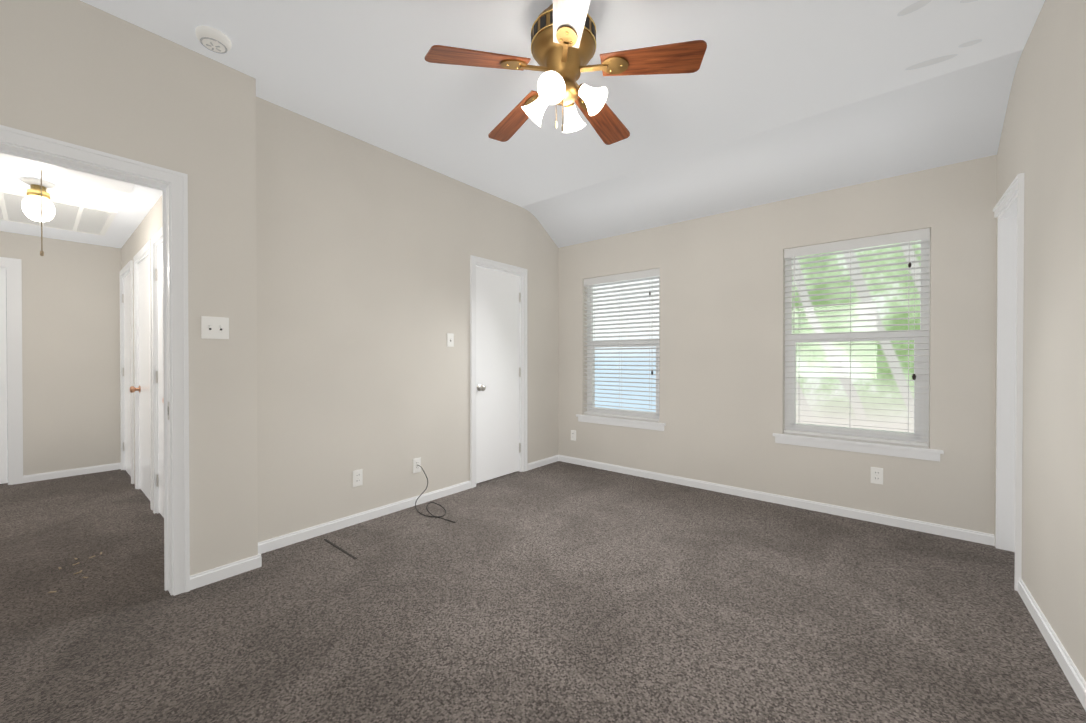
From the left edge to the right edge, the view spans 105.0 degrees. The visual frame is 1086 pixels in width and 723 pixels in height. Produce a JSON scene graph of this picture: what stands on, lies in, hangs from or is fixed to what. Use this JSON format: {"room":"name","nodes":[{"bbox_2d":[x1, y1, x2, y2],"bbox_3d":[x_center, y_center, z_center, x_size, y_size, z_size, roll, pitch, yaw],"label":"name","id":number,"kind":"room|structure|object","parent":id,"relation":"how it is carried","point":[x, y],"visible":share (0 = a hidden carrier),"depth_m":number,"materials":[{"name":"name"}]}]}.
{"room":"empty bedroom","nodes":[
{"label":"empty bedroom","id":0,"kind":"room"},
{"bbox_2d":[0,231,120,475],"bbox_3d":[-4.958,-0.077,3.939,0.130,2.440,1.620,0,0,39],"label":"wall","id":1,"kind":"structure","parent":0,"point":[71,348],"depth_m":4.14,"materials":[{"name":"beige paint"}]},
{"bbox_2d":[0,268,7,483],"bbox_3d":[-5.201,0.135,3.581,0.102,1.997,0.720,0,0,39],"label":"hall door","id":2,"kind":"structure","parent":1,"relation":"in","point":[3,411],"depth_m":3.85,"materials":[{"name":"white wood"}]},
{"bbox_2d":[23,462,120,482],"bbox_3d":[-4.681,1.108,4.171,0.014,0.068,0.660,0,0,39],"label":"baseboard","id":3,"kind":"structure","parent":1,"relation":"attached to","point":[115,466],"depth_m":4.14,"materials":[{"name":"white wood"}]},
{"bbox_2d":[0,0,257,575],"bbox_3d":[-2.166,-0.319,1.783,0.180,2.950,1.560,0,0,39],"label":"wall","id":4,"kind":"structure","parent":0,"point":[79,73],"depth_m":2.12,"materials":[{"name":"beige paint"}]},
{"bbox_2d":[0,125,189,595],"bbox_3d":[-2.134,0.111,1.785,0.172,2.090,0.920,0,0,39],"label":"door frame","id":5,"kind":"structure","parent":4,"relation":"attached to","point":[172,187],"depth_m":2.08,"materials":[{"name":"white wood"}]},
{"bbox_2d":[201,316,228,338],"bbox_3d":[-1.714,-0.176,2.180,0.016,0.115,0.116,0,0,39],"label":"light switch","id":6,"kind":"object","parent":4,"relation":"attached to","point":[214,327],"visible":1,"depth_m":2.18,"materials":[{"name":"white plastic"}]},
{"bbox_2d":[190,547,266,589],"bbox_3d":[-1.687,1.120,2.223,0.014,0.068,0.314,0,0,39],"label":"baseboard","id":7,"kind":"structure","parent":4,"relation":"attached to","point":[210,576],"depth_m":2.21,"materials":[{"name":"white wood"}]},
{"bbox_2d":[121,195,161,483],"bbox_3d":[-3.134,-0.074,3.403,3.370,2.440,0.130,0,0,39],"label":"wall","id":8,"kind":"structure","parent":0,"point":[146,230],"depth_m":3.59,"materials":[{"name":"beige paint"}]},
{"bbox_2d":[122,273,130,475],"bbox_3d":[-4.130,0.131,4.164,0.673,1.997,0.045,0,0,39],"label":"hall door","id":9,"kind":"structure","parent":8,"relation":"in","point":[126,375],"depth_m":4.21,"materials":[{"name":"white wood"}]},
{"bbox_2d":[129,255,149,499],"bbox_3d":[-3.342,0.135,3.478,0.733,1.997,0.102,0,0,39],"label":"hall door","id":10,"kind":"structure","parent":8,"relation":"in","point":[143,388],"depth_m":3.54,"materials":[{"name":"white wood"}]},
{"bbox_2d":[155,242,163,517],"bbox_3d":[-2.612,0.139,2.878,0.813,1.997,0.102,0,0,39],"label":"hall door","id":11,"kind":"structure","parent":8,"relation":"in","point":[159,372],"depth_m":3.07,"materials":[{"name":"white wood"}]},
{"bbox_2d":[256,96,558,541],"bbox_3d":[-0.914,-0.330,3.550,0.130,2.950,3.280,0,0,39],"label":"wall","id":12,"kind":"structure","parent":0,"point":[365,250],"depth_m":3.01,"materials":[{"name":"beige paint"}]},
{"bbox_2d":[353,469,362,486],"bbox_3d":[-1.316,0.829,2.958,0.010,0.115,0.070,0,0,39],"label":"electrical outlet","id":13,"kind":"object","parent":12,"relation":"attached to","point":[357,477],"visible":1,"depth_m":2.96,"materials":[{"name":"white plastic"}]},
{"bbox_2d":[258,480,470,551],"bbox_3d":[-1.194,1.114,3.105,0.014,0.068,1.703,0,0,39],"label":"baseboard","id":14,"kind":"structure","parent":12,"relation":"attached to","point":[268,545],"depth_m":2.94,"materials":[{"name":"white wood"}]},
{"bbox_2d":[413,457,454,522],"bbox_3d":[-0.819,0.961,3.146,0.540,0.371,0.163,0,0,39],"label":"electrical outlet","id":15,"kind":"object","parent":12,"relation":"attached to","point":[417,467],"visible":0.94,"depth_m":3.29,"materials":[{"name":"white plastic"}]},
{"bbox_2d":[447,333,453,346],"bbox_3d":[-0.794,-0.185,3.582,0.016,0.115,0.070,0,0,39],"label":"light switch","id":16,"kind":"object","parent":12,"relation":"attached to","point":[450,339],"visible":1,"depth_m":3.58,"materials":[{"name":"white plastic"}]},
{"bbox_2d":[476,266,520,483],"bbox_3d":[-0.421,0.124,4.059,0.103,2.012,0.610,0,0,39],"label":"closet door","id":17,"kind":"structure","parent":12,"relation":"in","point":[498,375],"depth_m":4.05,"materials":[{"name":"white wood"}]},
{"bbox_2d":[470,255,527,487],"bbox_3d":[-0.460,0.092,4.088,0.151,2.100,0.757,0,0,39],"label":"door frame","id":18,"kind":"structure","parent":12,"relation":"attached to","point":[475,261],"depth_m":4.17,"materials":[{"name":"white wood"}]},
{"bbox_2d":[528,455,558,469],"bbox_3d":[-0.007,1.105,4.548,0.014,0.068,0.520,0,0,39],"label":"baseboard","id":19,"kind":"structure","parent":12,"relation":"attached to","point":[539,463],"depth_m":4.55,"materials":[{"name":"white wood"}]},
{"bbox_2d":[0,0,1044,247],"bbox_3d":[-1.213,-1.511,3.031,7.058,0.640,4.710,0,0,39],"label":"ceiling","id":20,"kind":"structure","parent":0,"point":[769,101],"depth_m":2.44,"materials":[{"name":"white paint"}]},
{"bbox_2d":[21,177,54,221],"bbox_3d":[-3.341,-1.059,2.758,0.144,0.262,0.144,0,0,39],"label":"hall ceiling light","id":21,"kind":"object","parent":20,"relation":"attached to","point":[31,205],"visible":0.98,"depth_m":2.72,"materials":[{"name":"white glass"}]},
{"bbox_2d":[0,189,117,236],"bbox_3d":[-4.069,-1.186,3.259,1.000,0.015,0.950,0,0,39],"label":"ceiling vent","id":22,"kind":"object","parent":20,"relation":"in","point":[76,217],"visible":0.85,"depth_m":3.39,"materials":[{"name":"white plastic"}]},
{"bbox_2d":[0,154,134,255],"bbox_3d":[-2.687,-0.914,2.280,1.180,0.545,0.730,0,0,39],"label":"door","id":23,"kind":"structure","parent":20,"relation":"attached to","point":[20,164],"depth_m":2.59,"materials":[{"name":"white plastic"}]},
{"bbox_2d":[195,25,231,53],"bbox_3d":[-1.597,-1.550,2.019,0.142,0.050,0.142,0,0,39],"label":"smoke detector","id":24,"kind":"object","parent":20,"relation":"attached to","point":[215,40],"visible":1,"depth_m":1.99,"materials":[{"name":"white plastic"}]},
{"bbox_2d":[424,0,706,144],"bbox_3d":[0.119,-1.301,1.927,1.161,0.547,1.134,0,0,39],"label":"ceiling fan","id":25,"kind":"object","parent":20,"relation":"hanging from","point":[563,41],"visible":1,"depth_m":1.81,"materials":[{"name":"brown wood"}]},
{"bbox_2d":[897,0,977,15],"bbox_3d":[1.756,-1.573,1.819,0.328,0.002,0.083,0,0,15],"label":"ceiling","id":26,"kind":"structure","parent":20,"relation":"attached to","point":[913,7],"depth_m":1.84,"materials":[{"name":"paint"}]},
{"bbox_2d":[905,39,981,69],"bbox_3d":[2.069,-1.575,2.155,0.099,0.002,0.287,0,0,-36],"label":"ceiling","id":27,"kind":"structure","parent":20,"relation":"attached to","point":[933,61],"depth_m":2.17,"materials":[{"name":"paint"}]},
{"bbox_2d":[0,461,1085,722],"bbox_3d":[-1.213,1.179,3.048,7.058,0.060,4.710,0,0,39],"label":"floor","id":28,"kind":"structure","parent":0,"point":[558,591],"depth_m":1.87,"materials":[{"name":"carpet"}]},
{"bbox_2d":[48,539,356,592],"bbox_3d":[-1.944,1.150,2.391,1.276,0.005,1.153,0,0,39],"label":"debris","id":29,"kind":"object","parent":28,"relation":"on","point":[326,540],"visible":1,"depth_m":2.46,"materials":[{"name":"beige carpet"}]},
{"bbox_2d":[559,155,996,533],"bbox_3d":[1.550,-0.181,3.745,3.688,2.650,0.150,0,0,39],"label":"wall","id":30,"kind":"structure","parent":0,"point":[722,358],"depth_m":3.38,"materials":[{"name":"beige paint"}]},
{"bbox_2d":[571,430,575,440],"bbox_3d":[0.338,0.824,4.645,0.070,0.115,0.010,0,0,39],"label":"electrical outlet","id":31,"kind":"object","parent":30,"relation":"attached to","point":[573,434],"visible":1,"depth_m":4.64,"materials":[{"name":"white plastic"}]},
{"bbox_2d":[576,414,665,430],"bbox_3d":[0.814,0.624,4.335,1.020,0.077,0.182,0,0,39],"label":"window sill","id":32,"kind":"structure","parent":30,"relation":"attached to","point":[635,423],"depth_m":4.24,"materials":[{"name":"white wood"}]},
{"bbox_2d":[587,276,659,420],"bbox_3d":[0.847,-0.160,4.370,0.890,1.490,0.058,0,0,39],"label":"window","id":33,"kind":"structure","parent":30,"relation":"in","point":[631,413],"depth_m":4.39,"materials":[{"name":"white plastic"}]},
{"bbox_2d":[584,268,659,420],"bbox_3d":[0.800,-0.164,4.312,0.878,1.476,0.070,0,0,39],"label":"window blind","id":34,"kind":"object","parent":33,"relation":"attached to","point":[643,275],"visible":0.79,"depth_m":4.29,"materials":[{"name":"white plastic"}]},
{"bbox_2d":[559,455,994,545],"bbox_3d":[1.497,1.111,3.690,3.428,0.068,0.014,0,0,39],"label":"baseboard","id":35,"kind":"structure","parent":30,"relation":"attached to","point":[937,529],"depth_m":3.22,"materials":[{"name":"white wood"}]},
{"bbox_2d":[785,239,929,445],"bbox_3d":[2.330,-0.160,3.150,0.870,1.485,0.058,0,0,39],"label":"window","id":36,"kind":"structure","parent":30,"relation":"in","point":[920,414],"depth_m":3.07,"materials":[{"name":"white plastic"}]},
{"bbox_2d":[784,228,929,445],"bbox_3d":[2.283,-0.164,3.093,0.858,1.471,0.071,0,0,39],"label":"window blind","id":37,"kind":"object","parent":36,"relation":"attached to","point":[887,239],"visible":0.98,"depth_m":3.06,"materials":[{"name":"white plastic"}]},
{"bbox_2d":[773,432,943,461],"bbox_3d":[2.297,0.622,3.115,1.000,0.077,0.182,0,0,39],"label":"window sill","id":38,"kind":"structure","parent":30,"relation":"attached to","point":[895,450],"depth_m":3.01,"materials":[{"name":"white wood"}]},
{"bbox_2d":[871,467,882,484],"bbox_3d":[2.379,0.814,2.966,0.070,0.115,0.010,0,0,39],"label":"electrical outlet","id":39,"kind":"object","parent":30,"relation":"attached to","point":[876,475],"visible":1,"depth_m":2.96,"materials":[{"name":"white plastic"}]},
{"bbox_2d":[994,0,1085,681],"bbox_3d":[1.421,-0.312,0.788,0.130,2.950,4.580,0,0,39],"label":"wall","id":40,"kind":"structure","parent":0,"point":[1042,145],"depth_m":1.70,"materials":[{"name":"beige paint"}]},
{"bbox_2d":[993,173,1023,590],"bbox_3d":[2.642,0.105,2.291,0.151,2.095,0.640,0,0,39],"label":"door frame","id":41,"kind":"structure","parent":40,"relation":"attached to","point":[1009,210],"depth_m":2.52,"materials":[{"name":"white wood"}]},
{"bbox_2d":[1017,578,1085,710],"bbox_3d":[1.192,1.130,0.632,0.014,0.068,3.775,0,0,39],"label":"baseboard","id":42,"kind":"structure","parent":40,"relation":"attached to","point":[1073,675],"depth_m":1.63,"materials":[{"name":"white wood"}]},
{"label":"outside","id":43,"kind":"structure","parent":0,"visible":0},
{"bbox_2d":[593,276,658,411],"bbox_3d":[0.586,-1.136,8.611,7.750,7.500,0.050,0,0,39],"label":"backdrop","id":44,"kind":"structure","parent":43,"point":[598,403],"depth_m":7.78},
{"bbox_2d":[792,240,920,432],"bbox_3d":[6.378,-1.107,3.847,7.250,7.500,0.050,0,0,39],"label":"window glass","id":45,"kind":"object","parent":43,"point":[822,406],"depth_m":5.59,"materials":[{"name":"clear glass"}]}
]}

